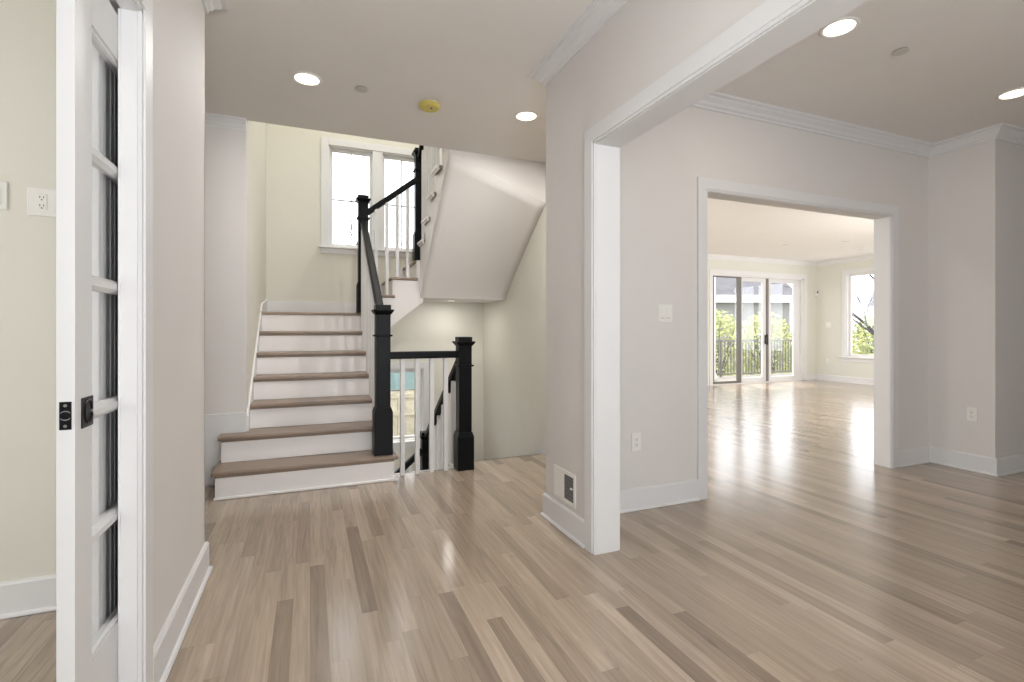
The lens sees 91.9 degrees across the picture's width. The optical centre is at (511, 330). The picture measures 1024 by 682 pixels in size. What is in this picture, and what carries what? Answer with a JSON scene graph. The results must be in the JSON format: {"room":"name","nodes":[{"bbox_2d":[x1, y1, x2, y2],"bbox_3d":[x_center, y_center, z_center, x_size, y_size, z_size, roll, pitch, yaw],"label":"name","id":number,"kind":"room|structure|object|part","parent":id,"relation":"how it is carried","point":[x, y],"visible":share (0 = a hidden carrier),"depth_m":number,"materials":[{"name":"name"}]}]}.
{"room":"entrance hall","nodes":[
{"label":"entrance hall","id":0,"kind":"room"},
{"bbox_2d":[0,0,55,581],"bbox_3d":[-3.143,-0.230,1.613,3.400,2.760,0.122,0,0,-22],"label":"wall","id":1,"kind":"structure","parent":0,"point":[27,27],"depth_m":2.02,"materials":[{"name":"beige paint"}]},
{"bbox_2d":[0,181,6,209],"bbox_3d":[-2.067,-0.544,1.982,0.070,0.115,0.009,0,0,-22],"label":"light switch","id":2,"kind":"object","parent":1,"relation":"attached to","point":[3,185],"visible":1,"depth_m":1.99,"materials":[{"name":"white plastic"}]},
{"bbox_2d":[27,187,55,216],"bbox_3d":[-1.933,-0.530,2.036,0.096,0.115,0.009,0,0,-22],"label":"outlet","id":3,"kind":"object","parent":1,"relation":"attached to","point":[40,201],"visible":0.89,"depth_m":2.03,"materials":[{"name":"white plastic"}]},
{"bbox_2d":[37,193,46,209],"bbox_3d":[-1.932,-0.530,2.034,0.034,0.067,0.003,0,0,-22],"label":"receptacle","id":4,"kind":"object","parent":3,"relation":"attached to","point":[41,197],"depth_m":2.03,"materials":[{"name":"white plastic"}]},
{"bbox_2d":[0,541,212,681],"bbox_3d":[-2.925,1.079,1.298,3.564,0.138,0.929,0,0,-22],"label":"baseboard","id":5,"kind":"structure","parent":1,"relation":"attached to","point":[167,645],"depth_m":1.99,"materials":[{"name":"white paint"}]},
{"bbox_2d":[109,0,265,645],"bbox_3d":[-1.298,-0.900,1.792,0.150,6.700,7.900,0,0,-22],"label":"wall","id":6,"kind":"structure","parent":0,"point":[178,25],"depth_m":1.93,"materials":[{"name":"beige paint"}]},
{"bbox_2d":[56,0,117,681],"bbox_3d":[-1.196,0.114,1.535,0.042,2.048,0.814,0,0,-22],"label":"door","id":7,"kind":"structure","parent":6,"relation":"in","point":[80,24],"depth_m":1.18,"materials":[{"name":"white paint"}]},
{"bbox_3d":[-1.046,0.199,1.160,0.023,0.066,0.002,0,0,-22],"label":"edge pull","id":8,"kind":"part","parent":7,"relation":"part of","materials":[{"name":"black metal"}]},
{"bbox_3d":[-1.054,0.200,1.228,0.003,0.074,0.065,0,0,-22],"label":"flush pull","id":9,"kind":"part","parent":7,"relation":"part of","materials":[{"name":"black metal"}]},
{"bbox_2d":[92,0,137,681],"bbox_3d":[-1.021,0.101,1.093,0.135,2.099,1.135,0,0,-22],"label":"trim","id":10,"kind":"structure","parent":6,"relation":"attached to","point":[114,98],"depth_m":1.44,"materials":[{"name":"white paint"}]},
{"bbox_2d":[132,0,152,681],"bbox_3d":[-0.913,0.065,1.029,0.016,2.170,1.075,0,0,-22],"label":"trim","id":11,"kind":"structure","parent":6,"relation":"attached to","point":[144,7],"depth_m":1.46,"materials":[{"name":"white paint"}]},
{"bbox_2d":[201,0,228,13],"bbox_3d":[-1.573,-1.567,-0.086,2.223,0.085,4.630,0,0,-22],"label":"trim","id":12,"kind":"structure","parent":6,"relation":"attached to","point":[208,5],"depth_m":2.38,"materials":[{"name":"white paint"}]},
{"bbox_2d":[205,121,247,414],"bbox_3d":[-3.048,-0.230,3.433,2.150,2.760,0.120,0,0,-22],"label":"wall","id":13,"kind":"structure","parent":0,"point":[226,150],"depth_m":3.73,"materials":[{"name":"beige paint"}]},
{"bbox_2d":[205,412,245,485],"bbox_3d":[-3.020,0.884,3.363,2.150,0.528,0.030,0,0,-22],"label":"baseboard","id":14,"kind":"structure","parent":13,"relation":"attached to","point":[216,425],"depth_m":3.69,"materials":[{"name":"white paint"}]},
{"bbox_2d":[205,112,245,130],"bbox_3d":[-3.017,-1.567,3.357,2.150,0.085,0.044,0,0,-22],"label":"trim","id":15,"kind":"structure","parent":13,"relation":"attached to","point":[211,119],"depth_m":3.71,"materials":[{"name":"white paint"}]},
{"bbox_2d":[266,123,483,471],"bbox_3d":[-1.572,-0.900,6.022,2.740,6.700,0.140,0,0,-22],"label":"wall","id":16,"kind":"structure","parent":0,"point":[297,270],"depth_m":5.68,"materials":[{"name":"beige paint"}]},
{"bbox_2d":[318,137,429,257],"bbox_3d":[-1.627,-1.563,5.973,1.320,1.333,0.190,0,0,-22],"label":"window","id":17,"kind":"structure","parent":16,"relation":"in","point":[377,154],"depth_m":5.88,"materials":[{"name":"white paint"}]},
{"bbox_3d":[-1.911,-1.562,5.881,0.475,1.146,0.035,0,0,-22],"label":"sash","id":18,"kind":"part","parent":17,"relation":"part of","materials":[{"name":"white paint"}]},
{"bbox_3d":[-1.635,-1.563,5.990,1.100,1.173,0.152,0,0,-22],"label":"frame","id":19,"kind":"part","parent":17,"relation":"part of","materials":[{"name":"white paint"}]},
{"bbox_3d":[-1.360,-1.562,6.106,0.475,1.146,0.035,0,0,-22],"label":"sash","id":20,"kind":"part","parent":17,"relation":"part of","materials":[{"name":"glass"}]},
{"bbox_2d":[391,362,428,447],"bbox_3d":[-1.627,0.900,5.973,1.320,1.040,0.190,0,0,-22],"label":"window","id":21,"kind":"structure","parent":16,"relation":"in","point":[395,366],"depth_m":6.13,"materials":[{"name":"white paint"}]},
{"bbox_3d":[-1.360,0.901,6.106,0.475,0.853,0.035,0,0,-22],"label":"sash","id":22,"kind":"part","parent":21,"relation":"part of","materials":[{"name":"white paint"}]},
{"bbox_2d":[0,380,1023,681],"bbox_3d":[2.074,1.275,4.248,15.050,0.250,9.900,0,0,-22],"label":"floor","id":23,"kind":"structure","parent":0,"point":[805,558],"depth_m":2.32,"materials":[{"name":"brown wood"}]},
{"bbox_2d":[211,148,544,500],"bbox_3d":[-1.197,-0.286,4.882,2.708,2.872,2.255,0,0,-22],"label":"staircase","id":24,"kind":"structure","parent":23,"relation":"on","point":[309,415],"depth_m":4.58,"materials":[{"name":"white paint"}]},
{"bbox_3d":[-1.602,0.802,3.796,1.098,0.014,0.012,0,0,-22],"label":"cove molding","id":25,"kind":"part","parent":24,"relation":"part of","materials":[{"name":"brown wood"}]},
{"bbox_3d":[-1.459,0.994,3.579,1.198,0.014,0.012,0,0,-22],"label":"cove molding","id":26,"kind":"part","parent":24,"relation":"part of","materials":[{"name":"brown wood"}]},
{"bbox_3d":[-1.912,0.036,4.771,0.936,0.014,0.012,0,0,-22],"label":"cove molding","id":27,"kind":"part","parent":24,"relation":"part of","materials":[{"name":"brown wood"}]},
{"bbox_3d":[-1.816,0.228,4.535,0.936,0.014,0.012,0,0,-22],"label":"cove molding","id":28,"kind":"part","parent":24,"relation":"part of","materials":[{"name":"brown wood"}]},
{"bbox_3d":[-1.720,0.419,4.299,0.936,0.014,0.012,0,0,-22],"label":"cove molding","id":29,"kind":"part","parent":24,"relation":"part of","materials":[{"name":"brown wood"}]},
{"bbox_3d":[-1.623,0.611,4.063,0.936,0.014,0.012,0,0,-22],"label":"cove molding","id":30,"kind":"part","parent":24,"relation":"part of","materials":[{"name":"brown wood"}]},
{"bbox_3d":[-2.244,-0.261,5.664,0.996,0.140,0.016,0,0,-22],"label":"landing baseboard","id":31,"kind":"part","parent":24,"relation":"part of","materials":[{"name":"white paint"}]},
{"bbox_2d":[355,145,438,455],"bbox_3d":[-1.022,-1.099,4.641,0.733,4.114,1.593,0,0,-22],"label":"stair railing","id":32,"kind":"object","parent":24,"relation":"on","point":[375,316],"visible":0.84,"depth_m":4.72,"materials":[{"name":"black wood"}]},
{"bbox_3d":[-1.563,-0.954,5.194,0.108,0.925,0.108,0,0,-22],"label":"newel post","id":33,"kind":"part","parent":32,"relation":"part of","materials":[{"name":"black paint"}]},
{"bbox_3d":[-1.291,-0.630,4.533,0.067,1.057,1.395,0,0,-22],"label":"handrail","id":34,"kind":"part","parent":32,"relation":"part of","materials":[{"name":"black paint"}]},
{"bbox_3d":[-1.012,0.205,3.869,0.116,0.815,0.116,0,0,-22],"label":"newel post","id":35,"kind":"part","parent":32,"relation":"part of","materials":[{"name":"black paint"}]},
{"bbox_3d":[-1.278,-1.442,5.289,0.556,0.451,0.062,0,0,-21],"label":"handrail","id":36,"kind":"part","parent":32,"relation":"part of","materials":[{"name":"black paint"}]},
{"bbox_3d":[-1.021,-1.528,5.426,0.098,0.925,0.098,0,0,-22],"label":"newel post","id":37,"kind":"part","parent":32,"relation":"part of","materials":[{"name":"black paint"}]},
{"bbox_3d":[-0.721,-2.505,4.690,0.062,1.303,1.458,0,0,-22],"label":"handrail","id":38,"kind":"part","parent":32,"relation":"part of","materials":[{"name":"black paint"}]},
{"bbox_3d":[-1.277,-0.318,5.273,0.620,0.895,0.030,0,0,-22],"label":"panel","id":39,"kind":"part","parent":24,"relation":"part of","materials":[{"name":"white paint"}]},
{"bbox_2d":[484,162,545,459],"bbox_3d":[0.640,-0.900,4.095,0.100,6.700,5.100,0,0,-22],"label":"wall","id":40,"kind":"structure","parent":0,"point":[515,326],"depth_m":5.36,"materials":[{"name":"beige paint"}]},
{"bbox_2d":[205,0,1023,261],"bbox_3d":[2.074,-1.755,4.248,15.050,0.290,9.900,0,0,-22],"label":"ceiling","id":41,"kind":"structure","parent":0,"point":[474,58],"depth_m":3.12,"materials":[{"name":"paint"}]},
{"bbox_2d":[291,71,322,86],"bbox_3d":[-1.309,-1.606,3.160,0.186,0.008,0.186,0,0,-22],"label":"recessed light","id":42,"kind":"object","parent":41,"relation":"in","point":[304,78],"visible":1,"depth_m":3.15,"materials":[{"name":"white glass"}]},
{"bbox_2d":[355,86,367,92],"bbox_3d":[-0.998,-1.605,3.287,0.082,0.010,0.082,0,0,-22],"label":"sprinkler cover","id":43,"kind":"object","parent":41,"relation":"attached to","point":[362,89],"visible":1,"depth_m":3.28,"materials":[{"name":"metal"}]},
{"bbox_2d":[419,99,439,112],"bbox_3d":[-0.584,-1.591,3.509,0.148,0.038,0.148,0,0,-22],"label":"smoke detector","id":44,"kind":"object","parent":41,"relation":"attached to","point":[427,105],"visible":1,"depth_m":3.48,"materials":[{"name":"yellow plastic"}]},
{"bbox_2d":[514,110,538,121],"bbox_3d":[0.108,-1.606,3.705,0.186,0.008,0.186,0,0,-22],"label":"recessed light","id":45,"kind":"object","parent":41,"relation":"in","point":[526,115],"visible":1,"depth_m":3.70,"materials":[{"name":"white plastic"}]},
{"bbox_2d":[819,16,860,38],"bbox_3d":[1.737,-1.606,2.626,0.186,0.008,0.186,0,0,-22],"label":"recessed light","id":46,"kind":"object","parent":41,"relation":"in","point":[842,26],"visible":1,"depth_m":2.62,"materials":[{"name":"white glass"}]},
{"bbox_2d":[891,47,908,55],"bbox_3d":[2.231,-1.605,2.844,0.082,0.010,0.082,0,0,-22],"label":"sprinkler cover","id":47,"kind":"object","parent":41,"relation":"attached to","point":[903,50],"visible":1,"depth_m":2.83,"materials":[{"name":"metal"}]},
{"bbox_2d":[995,87,1023,99],"bbox_3d":[3.405,-1.606,3.355,0.186,0.008,0.186,0,0,-22],"label":"recessed light","id":48,"kind":"object","parent":41,"relation":"in","point":[1017,92],"visible":1,"depth_m":3.36,"materials":[{"name":"white glass"}]},
{"bbox_2d":[546,0,766,518],"bbox_3d":[1.139,-0.230,0.990,0.138,2.760,4.572,0,0,-22],"label":"wall","id":49,"kind":"structure","parent":0,"point":[644,40],"depth_m":2.70,"materials":[{"name":"beige paint"}]},
{"bbox_2d":[554,464,575,508],"bbox_3d":[0.299,0.890,2.849,0.013,0.184,0.260,0,0,-22],"label":"air vent","id":50,"kind":"object","parent":49,"relation":"in","point":[564,481],"visible":1,"depth_m":2.83,"materials":[{"name":"white plastic"}]},
{"bbox_2d":[564,474,572,501],"bbox_3d":[0.322,0.890,2.800,0.003,0.140,0.108,0,0,-22],"label":"grille","id":51,"kind":"object","parent":50,"relation":"attached to","point":[568,478],"depth_m":2.80,"materials":[{"name":"metal"}]},
{"bbox_2d":[527,0,627,86],"bbox_3d":[2.703,-1.567,1.676,3.728,0.085,4.660,0,0,-22],"label":"trim","id":52,"kind":"structure","parent":49,"relation":"attached to","point":[597,13],"depth_m":2.65,"materials":[{"name":"white paint"}]},
{"bbox_2d":[584,0,813,554],"bbox_3d":[1.084,0.050,0.923,0.016,2.200,3.670,0,0,-22],"label":"trim","id":53,"kind":"structure","parent":49,"relation":"attached to","point":[770,13],"depth_m":2.53,"materials":[{"name":"white paint"}]},
{"bbox_2d":[596,0,866,554],"bbox_3d":[1.155,0.086,0.952,0.138,2.128,3.526,0,0,-22],"label":"trim","id":54,"kind":"structure","parent":49,"relation":"attached to","point":[817,14],"depth_m":2.55,"materials":[{"name":"white paint"}]},
{"bbox_2d":[619,0,867,549],"bbox_3d":[1.226,0.050,0.981,0.016,2.200,3.670,0,0,-22],"label":"trim","id":55,"kind":"structure","parent":49,"relation":"attached to","point":[867,0],"depth_m":2.60,"materials":[{"name":"white paint"}]},
{"bbox_2d":[708,259,815,379],"bbox_3d":[3.110,-0.105,10.099,9.010,3.010,0.150,0,0,-22],"label":"wall","id":56,"kind":"structure","parent":0,"point":[810,271],"depth_m":11.52,"materials":[{"name":"paint"}]},
{"bbox_2d":[709,269,806,385],"bbox_3d":[5.489,-0.080,11.064,2.925,2.460,0.180,0,0,-22],"label":"door","id":57,"kind":"structure","parent":56,"relation":"in","point":[766,278],"depth_m":11.14,"materials":[{"name":"white paint"}]},
{"bbox_3d":[4.624,-0.025,10.670,0.815,2.310,0.045,0,0,-22],"label":"panel","id":58,"kind":"part","parent":57,"relation":"part of","materials":[{"name":"clear glass"}]},
{"bbox_3d":[5.341,-0.025,11.017,0.815,2.310,0.045,0,0,-22],"label":"panel","id":59,"kind":"part","parent":57,"relation":"part of","materials":[{"name":"clear glass"}]},
{"bbox_3d":[6.237,-0.025,11.383,1.030,2.310,0.045,0,0,-22],"label":"panel","id":60,"kind":"part","parent":57,"relation":"part of","materials":[{"name":"clear glass"}]},
{"bbox_2d":[708,254,873,265],"bbox_3d":[4.092,-1.567,7.573,8.800,0.085,5.268,0,0,-22],"label":"trim","id":61,"kind":"structure","parent":56,"relation":"attached to","point":[710,256],"depth_m":10.96,"materials":[{"name":"white paint"}]},
{"bbox_2d":[620,106,927,489],"bbox_3d":[2.048,-0.230,3.765,3.642,2.760,0.120,0,0,-22],"label":"wall","id":62,"kind":"structure","parent":0,"point":[660,168],"depth_m":3.35,"materials":[{"name":"beige paint"}]},
{"bbox_2d":[540,479,699,547],"bbox_3d":[0.791,1.079,3.066,1.119,0.138,0.522,0,0,-22],"label":"baseboard","id":63,"kind":"structure","parent":62,"relation":"attached to","point":[667,494],"depth_m":3.16,"materials":[{"name":"white paint"}]},
{"bbox_2d":[632,433,640,450],"bbox_3d":[0.801,0.714,3.186,0.070,0.115,0.009,0,0,-22],"label":"outlet","id":64,"kind":"object","parent":62,"relation":"attached to","point":[636,437],"visible":1,"depth_m":3.18,"materials":[{"name":"white plastic"}]},
{"bbox_2d":[634,437,638,446],"bbox_3d":[0.802,0.714,3.184,0.034,0.067,0.003,0,0,-22],"label":"receptacle","id":65,"kind":"object","parent":64,"relation":"attached to","point":[636,439],"depth_m":3.18,"materials":[{"name":"white plastic"}]},
{"bbox_2d":[658,304,671,321],"bbox_3d":[1.013,-0.117,3.273,0.115,0.115,0.009,0,0,-22],"label":"light switch","id":66,"kind":"object","parent":62,"relation":"attached to","point":[664,311],"visible":1,"depth_m":3.27,"materials":[{"name":"white plastic"}]},
{"bbox_2d":[697,177,898,499],"bbox_3d":[2.263,0.050,3.779,2.158,2.200,0.016,0,0,-22],"label":"trim","id":67,"kind":"structure","parent":62,"relation":"attached to","point":[704,185],"depth_m":3.46,"materials":[{"name":"white paint"}]},
{"bbox_2d":[708,191,889,467],"bbox_3d":[2.237,0.086,3.842,2.014,2.128,0.120,0,0,-22],"label":"trim","id":68,"kind":"structure","parent":62,"relation":"attached to","point":[882,223],"depth_m":4.20,"materials":[{"name":"white paint"}]},
{"bbox_2d":[691,91,1023,157],"bbox_3d":[3.866,-1.567,2.038,5.702,0.085,4.452,0,0,-22],"label":"trim","id":69,"kind":"structure","parent":62,"relation":"attached to","point":[719,102],"depth_m":3.88,"materials":[{"name":"white paint"}]},
{"bbox_2d":[874,220,874,463],"bbox_3d":[2.212,0.050,3.905,2.158,2.200,0.016,0,0,-22],"label":"trim","id":70,"kind":"structure","parent":62,"relation":"attached to","point":[874,220],"depth_m":4.28,"materials":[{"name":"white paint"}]},
{"bbox_2d":[816,259,873,378],"bbox_3d":[8.356,-0.105,8.967,0.150,3.010,5.910,0,0,-22],"label":"wall","id":71,"kind":"structure","parent":0,"point":[828,277],"depth_m":11.31,"materials":[{"name":"paint"}]},
{"bbox_2d":[807,374,873,384],"bbox_3d":[8.018,1.079,9.175,0.320,0.138,5.268,0,0,-22],"label":"baseboard","id":72,"kind":"structure","parent":71,"relation":"attached to","point":[856,380],"depth_m":11.10,"materials":[{"name":"white paint"}]},
{"bbox_2d":[839,267,873,362],"bbox_3d":[7.819,-0.340,10.203,0.210,2.040,2.025,0,0,-22],"label":"window","id":73,"kind":"structure","parent":71,"relation":"in","point":[847,356],"depth_m":11.00,"materials":[{"name":"white paint"}]},
{"bbox_2d":[928,139,1023,457],"bbox_3d":[4.798,-0.230,4.573,2.260,2.760,0.462,0,0,-22],"label":"wall","id":74,"kind":"structure","parent":0,"point":[976,192],"depth_m":4.06,"materials":[{"name":"beige paint"}]},
{"bbox_2d":[898,446,1023,476],"bbox_3d":[4.552,1.079,4.457,2.603,0.138,0.491,0,0,-22],"label":"baseboard","id":75,"kind":"structure","parent":74,"relation":"attached to","point":[1007,465],"depth_m":4.11,"materials":[{"name":"white paint"}]},
{"bbox_2d":[967,407,976,421],"bbox_3d":[3.779,0.685,4.067,0.009,0.115,0.070,0,0,-22],"label":"outlet","id":76,"kind":"object","parent":74,"relation":"attached to","point":[971,412],"visible":1,"depth_m":4.07,"materials":[{"name":"white plastic"}]},
{"bbox_2d":[969,410,973,418],"bbox_3d":[3.776,0.685,4.066,0.003,0.067,0.034,0,0,-22],"label":"receptacle","id":77,"kind":"object","parent":76,"relation":"attached to","point":[971,412],"depth_m":4.07,"materials":[{"name":"white plastic"}]},
{"bbox_3d":[-1.149,2.550,4.985,2.540,0.200,2.100,0,0,-22],"label":"floor","id":78,"kind":"structure","parent":0,"visible":0},
{"bbox_2d":[394,440,545,473],"bbox_3d":[-0.799,1.739,5.147,1.770,1.458,2.064,0,0,-22],"label":"trim","id":79,"kind":"structure","parent":78,"relation":"on","point":[542,450],"depth_m":4.57,"materials":[{"name":"white paint"}]},
{"bbox_2d":[391,337,474,475],"bbox_3d":[-0.895,1.228,4.625,0.698,2.358,1.427,0,0,-22],"label":"stair railing","id":80,"kind":"object","parent":79,"relation":"on","point":[462,439],"visible":0.77,"depth_m":4.08,"materials":[{"name":"black wood"}]},
{"bbox_3d":[-1.196,1.490,5.193,0.538,0.474,0.062,0,0,-22],"label":"handrail","id":81,"kind":"part","parent":80,"relation":"part of","materials":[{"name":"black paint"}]},
{"bbox_3d":[-0.923,1.452,5.305,0.108,0.750,0.108,0,0,-22],"label":"newel post","id":82,"kind":"part","parent":80,"relation":"part of","materials":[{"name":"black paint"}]},
{"bbox_3d":[-0.709,0.193,4.014,0.580,0.058,0.062,0,0,-22],"label":"handrail","id":83,"kind":"part","parent":80,"relation":"part of","materials":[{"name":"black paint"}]},
{"bbox_3d":[-0.673,0.690,4.721,0.062,0.917,1.215,0,0,-23],"label":"handrail","id":84,"kind":"part","parent":80,"relation":"part of","materials":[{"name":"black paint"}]},
{"bbox_3d":[-0.404,0.454,4.139,0.116,0.810,0.116,0,0,-22],"label":"newel post","id":85,"kind":"part","parent":80,"relation":"part of","materials":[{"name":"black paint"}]},
{"label":"outside","id":86,"kind":"structure","parent":0,"visible":0},
{"bbox_2d":[717,351,869,375],"bbox_3d":[-0.545,2.500,41.036,90.000,0.200,63.600,0,0,-22],"label":"ground","id":87,"kind":"structure","parent":86,"point":[858,351],"depth_m":30.86,"materials":[{"name":"green plant"}]},
{"bbox_2d":[337,220,405,245],"bbox_3d":[-4.703,-0.633,15.650,3.619,6.071,3.620,0,0,-22],"label":"bare tree","id":88,"kind":"object","parent":87,"relation":"on","point":[355,242],"visible":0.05,"depth_m":15.18,"materials":[{"name":"grey plant"}]},
{"bbox_2d":[391,390,414,435],"bbox_3d":[-2.455,1.760,9.259,5.450,1.280,0.060,0,0,-22],"label":"fence","id":89,"kind":"object","parent":87,"relation":"on","point":[409,394],"visible":0.02,"depth_m":9.43,"materials":[{"name":"beige wood"}]},
{"bbox_3d":[-2.450,1.645,9.245,5.450,0.910,0.030,0,0,-22],"label":"rail","id":90,"kind":"part","parent":89,"relation":"part of","materials":[{"name":"beige wood"}]},
{"bbox_2d":[391,372,414,435],"bbox_3d":[-4.193,1.100,11.466,4.300,2.600,2.400,0,0,-22],"label":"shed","id":91,"kind":"object","parent":87,"relation":"on","point":[409,376],"visible":0.02,"depth_m":11.07,"materials":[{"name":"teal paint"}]},
{"bbox_2d":[716,309,747,375],"bbox_3d":[7.609,0.764,18.563,2.512,3.290,2.271,0,0,-22],"label":"shrub","id":92,"kind":"object","parent":87,"relation":"on","point":[724,320],"visible":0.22,"depth_m":18.13,"materials":[{"name":"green plant"}]},
{"bbox_3d":[7.633,1.027,18.559,1.904,2.765,1.744,0,0,-22],"label":"stem","id":93,"kind":"part","parent":92,"relation":"part of","materials":[{"name":"green plant"}]},
{"bbox_2d":[714,373,791,381],"bbox_3d":[6.175,1.825,12.658,8.000,1.150,2.232,0,0,-22],"label":"deck","id":94,"kind":"object","parent":87,"relation":"on","point":[723,378],"visible":0.05,"depth_m":13.60,"materials":[{"name":"grey wood"}]},
{"bbox_2d":[714,277,716,379],"bbox_3d":[5.032,-0.400,12.719,0.310,3.300,0.290,0,0,-22],"label":"porch column","id":95,"kind":"structure","parent":94,"relation":"on","point":[715,374],"depth_m":12.64,"materials":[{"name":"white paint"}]},
{"bbox_2d":[716,340,791,376],"bbox_3d":[5.830,0.750,13.504,8.000,1.000,0.040,0,0,-22],"label":"deck railing","id":96,"kind":"object","parent":94,"relation":"on","point":[718,341],"visible":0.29,"depth_m":13.83,"materials":[{"name":"grey metal"}]},
{"bbox_3d":[5.663,0.750,13.436,0.040,1.000,0.040,0,0,-22],"label":"post","id":97,"kind":"part","parent":96,"relation":"part of","materials":[{"name":"grey metal"}]},
{"bbox_2d":[716,277,791,365],"bbox_3d":[10.509,-1.475,37.740,17.900,7.750,9.060,0,0,-2],"label":"house","id":98,"kind":"structure","parent":87,"relation":"on","point":[781,295],"depth_m":33.98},
{"bbox_2d":[732,312,791,374],"bbox_3d":[9.911,0.825,19.369,2.516,3.241,2.304,0,0,-22],"label":"shrub","id":99,"kind":"object","parent":87,"relation":"on","point":[752,331],"visible":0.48,"depth_m":19.00,"materials":[{"name":"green plant"}]},
{"bbox_3d":[9.939,1.061,19.392,1.904,2.698,1.744,0,0,-22],"label":"stem","id":100,"kind":"part","parent":99,"relation":"part of","materials":[{"name":"green plant"}]},
{"bbox_2d":[786,275,873,335],"bbox_3d":[12.993,-1.022,16.515,6.421,6.858,3.383,0,0,14],"label":"bare tree","id":101,"kind":"object","parent":87,"relation":"on","point":[869,329],"visible":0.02,"depth_m":16.99,"materials":[{"name":"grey plant"}]},
{"bbox_2d":[852,317,873,354],"bbox_3d":[13.625,0.917,17.980,2.417,3.056,2.270,0,0,-22],"label":"shrub","id":102,"kind":"object","parent":87,"relation":"on","point":[860,342],"visible":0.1,"depth_m":18.10,"materials":[{"name":"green plant"}]},
{"bbox_2d":[852,312,873,354],"bbox_3d":[14.810,0.784,20.090,2.362,3.277,2.281,0,0,-22],"label":"shrub","id":103,"kind":"object","parent":87,"relation":"on","point":[868,318],"visible":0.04,"depth_m":20.18,"materials":[{"name":"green plant"}]},
{"bbox_2d":[865,291,873,312],"bbox_3d":[35.938,-1.000,36.255,9.060,6.800,14.900,0,0,-43],"label":"house","id":104,"kind":"structure","parent":87,"relation":"on","point":[871,303],"depth_m":38.55,"materials":[{"name":"white"}]}
]}

